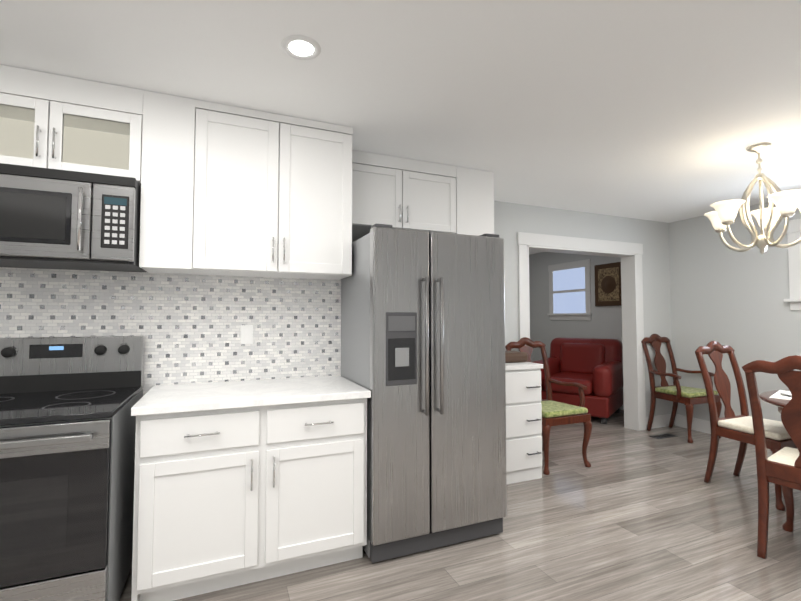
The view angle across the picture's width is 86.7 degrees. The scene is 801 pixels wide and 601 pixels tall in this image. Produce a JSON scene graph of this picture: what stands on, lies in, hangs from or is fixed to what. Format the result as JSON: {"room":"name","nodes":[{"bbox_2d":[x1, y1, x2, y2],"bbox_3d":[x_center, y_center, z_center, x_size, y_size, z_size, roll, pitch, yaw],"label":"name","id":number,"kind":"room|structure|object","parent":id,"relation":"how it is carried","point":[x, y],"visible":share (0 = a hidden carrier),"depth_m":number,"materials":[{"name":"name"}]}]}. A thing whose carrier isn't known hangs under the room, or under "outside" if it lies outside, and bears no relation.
{"room":"kitchen","nodes":[
{"label":"kitchen","id":0,"kind":"room"},
{"bbox_2d":[0,0,800,254],"bbox_3d":[0.077,-1.074,3.118,8.550,0.080,9.400,1,-2,-23],"label":"ceiling","id":1,"kind":"structure","parent":0,"point":[668,111],"depth_m":2.03,"materials":[{"name":"white paint"}]},
{"bbox_2d":[281,35,320,59],"bbox_3d":[-0.426,-1.082,1.822,0.168,0.007,0.168,1,-2,-23],"label":"recessed light","id":2,"kind":"object","parent":1,"relation":"in","point":[301,47],"visible":1,"depth_m":1.81,"materials":[{"name":"white plastic"}]},
{"bbox_2d":[704,143,800,254],"bbox_3d":[2.417,-0.675,2.881,0.665,0.735,0.647,1,-2,-23],"label":"chandelier","id":3,"kind":"object","parent":1,"relation":"hanging from","point":[787,203],"visible":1,"depth_m":2.83,"materials":[{"name":"beige metal"}]},
{"bbox_2d":[119,409,800,600],"bbox_3d":[0.077,1.454,3.016,8.550,0.080,9.400,1,-2,-23],"label":"floor","id":4,"kind":"structure","parent":0,"point":[629,514],"depth_m":2.41,"materials":[{"name":"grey wood"}]},
{"bbox_2d":[0,336,144,600],"bbox_3d":[-1.633,0.771,1.847,0.766,1.190,0.818,1,-2,-23],"label":"stove","id":5,"kind":"object","parent":4,"relation":"on","point":[67,442],"visible":1,"depth_m":1.65,"materials":[{"name":"grey metal"}]},
{"bbox_2d":[131,375,370,600],"bbox_3d":[-0.774,0.930,2.291,1.077,0.908,0.658,1,-2,-23],"label":"base cabinet","id":6,"kind":"object","parent":4,"relation":"on","point":[237,483],"visible":1,"depth_m":2.01,"materials":[{"name":"white wood"}]},
{"bbox_2d":[341,224,506,562],"bbox_3d":[0.102,0.502,2.712,0.840,1.797,0.851,1,-2,-23],"label":"fridge","id":7,"kind":"object","parent":4,"relation":"on","point":[423,337],"visible":0.92,"depth_m":2.36,"materials":[{"name":"grey metal"}]},
{"bbox_2d":[505,362,542,483],"bbox_3d":[0.824,0.982,3.656,0.429,0.915,0.753,1,-2,-23],"label":"base cabinet","id":8,"kind":"object","parent":4,"relation":"on","point":[523,426],"visible":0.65,"depth_m":3.35,"materials":[{"name":"white wood"}]},
{"bbox_2d":[505,350,527,362],"bbox_3d":[0.886,0.479,3.623,0.320,0.083,0.260,1,-2,-23],"label":"bag","id":9,"kind":"object","parent":8,"relation":"on","point":[513,356],"visible":0.46,"depth_m":3.52,"materials":[{"name":"brown leather"}]},
{"bbox_2d":[505,337,591,474],"bbox_3d":[1.317,0.898,3.846,0.596,1.104,0.582,1,-2,-23],"label":"chair","id":10,"kind":"object","parent":4,"relation":"on","point":[554,413],"visible":0.71,"depth_m":3.68,"materials":[{"name":"brown wood"}]},
{"bbox_2d":[532,337,622,423],"bbox_3d":[2.426,1.031,5.811,1.034,0.990,1.136,-2,-3,37],"label":"leather armchair","id":11,"kind":"object","parent":4,"relation":"on","point":[594,366],"visible":0.9,"depth_m":5.61,"materials":[{"name":"red leather"}]},
{"bbox_2d":[649,433,676,438],"bbox_3d":[2.860,1.474,4.618,0.300,0.008,0.110,1,-2,-23],"label":"floor vent","id":12,"kind":"object","parent":4,"relation":"in","point":[662,436],"visible":1,"depth_m":4.59,"materials":[{"name":"grey metal"}]},
{"bbox_2d":[641,334,721,442],"bbox_3d":[3.106,0.933,4.725,0.596,1.104,0.582,1,-2,-23],"label":"chair","id":13,"kind":"object","parent":4,"relation":"on","point":[676,393],"visible":0.81,"depth_m":4.78,"materials":[{"name":"brown wood"}]},
{"bbox_2d":[695,341,796,510],"bbox_3d":[2.672,0.872,3.200,0.529,1.104,0.582,1,-2,-23],"label":"chair","id":14,"kind":"object","parent":4,"relation":"on","point":[730,425],"visible":0.81,"depth_m":3.30,"materials":[{"name":"brown wood"}]},
{"bbox_2d":[742,355,800,558],"bbox_3d":[2.253,0.835,2.277,0.582,1.104,0.529,1,-3,-31],"label":"chair","id":15,"kind":"object","parent":4,"relation":"on","point":[782,467],"visible":1,"depth_m":2.30,"materials":[{"name":"brown wood"}]},
{"bbox_2d":[759,389,789,413],"bbox_3d":[2.951,1.010,2.504,1.260,0.765,1.260,1,-2,-23],"label":"dining table","id":16,"kind":"object","parent":4,"relation":"on","point":[779,403],"visible":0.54,"depth_m":2.76,"materials":[{"name":"brown wood"}]},
{"bbox_2d":[769,390,791,399],"bbox_3d":[2.669,0.628,2.804,0.430,0.021,0.300,2,-3,-42],"label":"place setting","id":17,"kind":"object","parent":16,"relation":"on","point":[783,394],"visible":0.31,"depth_m":2.83,"materials":[{"name":"fabric"}]},
{"bbox_2d":[529,252,623,399],"bbox_3d":[2.754,0.351,7.076,0.150,2.450,3.670,1,-2,-23],"label":"wall","id":18,"kind":"structure","parent":0,"point":[604,322],"depth_m":7.12,"materials":[{"name":"white paint"}]},
{"bbox_2d":[547,259,591,319],"bbox_3d":[2.725,-0.151,6.905,0.049,0.940,0.920,1,-2,-23],"label":"living room window","id":19,"kind":"structure","parent":18,"relation":"in","point":[569,290],"depth_m":6.87,"materials":[{"name":"white"}]},
{"bbox_2d":[594,262,621,305],"bbox_3d":[3.032,-0.231,6.180,0.044,0.620,0.500,1,-2,-23],"label":"framed art","id":20,"kind":"object","parent":18,"relation":"attached to","point":[608,284],"visible":0.77,"depth_m":6.17,"materials":[{"name":"brown wood"}]},
{"bbox_2d":[494,201,672,416],"bbox_3d":[1.353,0.244,4.420,4.450,2.450,0.150,1,-2,-23],"label":"wall","id":21,"kind":"structure","parent":0,"point":[511,220],"depth_m":4.83,"materials":[{"name":"white paint"}]},
{"bbox_2d":[352,150,493,242],"bbox_3d":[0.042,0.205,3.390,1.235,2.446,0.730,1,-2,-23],"label":"upper cabinet","id":22,"kind":"object","parent":21,"relation":"attached to","point":[403,193],"visible":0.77,"depth_m":3.12,"materials":[{"name":"white wood"}]},
{"bbox_2d":[517,232,645,430],"bbox_3d":[1.976,0.402,4.673,1.790,2.155,0.194,1,-2,-23],"label":"door frame","id":23,"kind":"structure","parent":21,"relation":"attached to","point":[629,254],"depth_m":4.88,"materials":[{"name":"white wood"}]},
{"bbox_2d":[646,414,674,429],"bbox_3d":[3.039,1.423,4.988,0.460,0.140,0.018,1,-2,-23],"label":"baseboard","id":24,"kind":"structure","parent":21,"relation":"attached to","point":[659,421],"depth_m":4.99,"materials":[{"name":"white"}]},
{"bbox_2d":[669,202,800,421],"bbox_3d":[4.371,0.179,2.797,0.180,2.450,5.180,1,-2,-23],"label":"wall","id":25,"kind":"structure","parent":0,"point":[722,293],"depth_m":4.54,"materials":[{"name":"white paint"}]},
{"bbox_2d":[674,414,797,448],"bbox_3d":[4.279,1.332,2.717,0.014,0.140,5.169,1,-2,-23],"label":"baseboard","id":26,"kind":"structure","parent":25,"relation":"attached to","point":[700,425],"depth_m":4.85,"materials":[{"name":"white wood"}]},
{"bbox_2d":[784,219,800,309],"bbox_3d":[4.005,-0.357,3.538,0.180,0.860,1.270,1,-2,-23],"label":"dining room window","id":27,"kind":"structure","parent":25,"relation":"in","point":[793,232],"depth_m":4.03,"materials":[{"name":"white"}]},
{"bbox_3d":[-2.200,0.169,2.552,3.550,2.450,0.850,1,-2,-23],"label":"cabinet","id":28,"kind":"object","parent":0,"visible":0},
{"bbox_2d":[0,267,340,395],"bbox_3d":[-1.317,0.213,2.455,1.991,0.755,0.008,1,-2,-23],"label":"tile backsplash","id":29,"kind":"structure","parent":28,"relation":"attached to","point":[188,326],"depth_m":2.49,"materials":[{"name":"tile"}]},
{"bbox_2d":[240,325,252,343],"bbox_3d":[-0.943,0.209,2.604,0.070,0.115,0.006,1,-2,-23],"label":"outlet","id":30,"kind":"object","parent":29,"relation":"attached to","point":[246,334],"visible":1,"depth_m":2.60,"materials":[{"name":"white plastic"}]},
{"bbox_2d":[132,89,352,279],"bbox_3d":[-0.869,-0.604,2.500,1.123,0.902,0.327,1,-2,-23],"label":"upper cabinet","id":31,"kind":"object","parent":28,"relation":"attached to","point":[227,190],"depth_m":2.33,"materials":[{"name":"white wood"}]},
{"bbox_2d":[0,163,146,271],"bbox_3d":[-1.698,-0.384,2.065,0.752,0.420,0.452,1,-2,-23],"label":"microwave","id":32,"kind":"object","parent":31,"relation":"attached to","point":[60,219],"visible":1,"depth_m":1.94,"materials":[{"name":"grey metal"}]}
]}

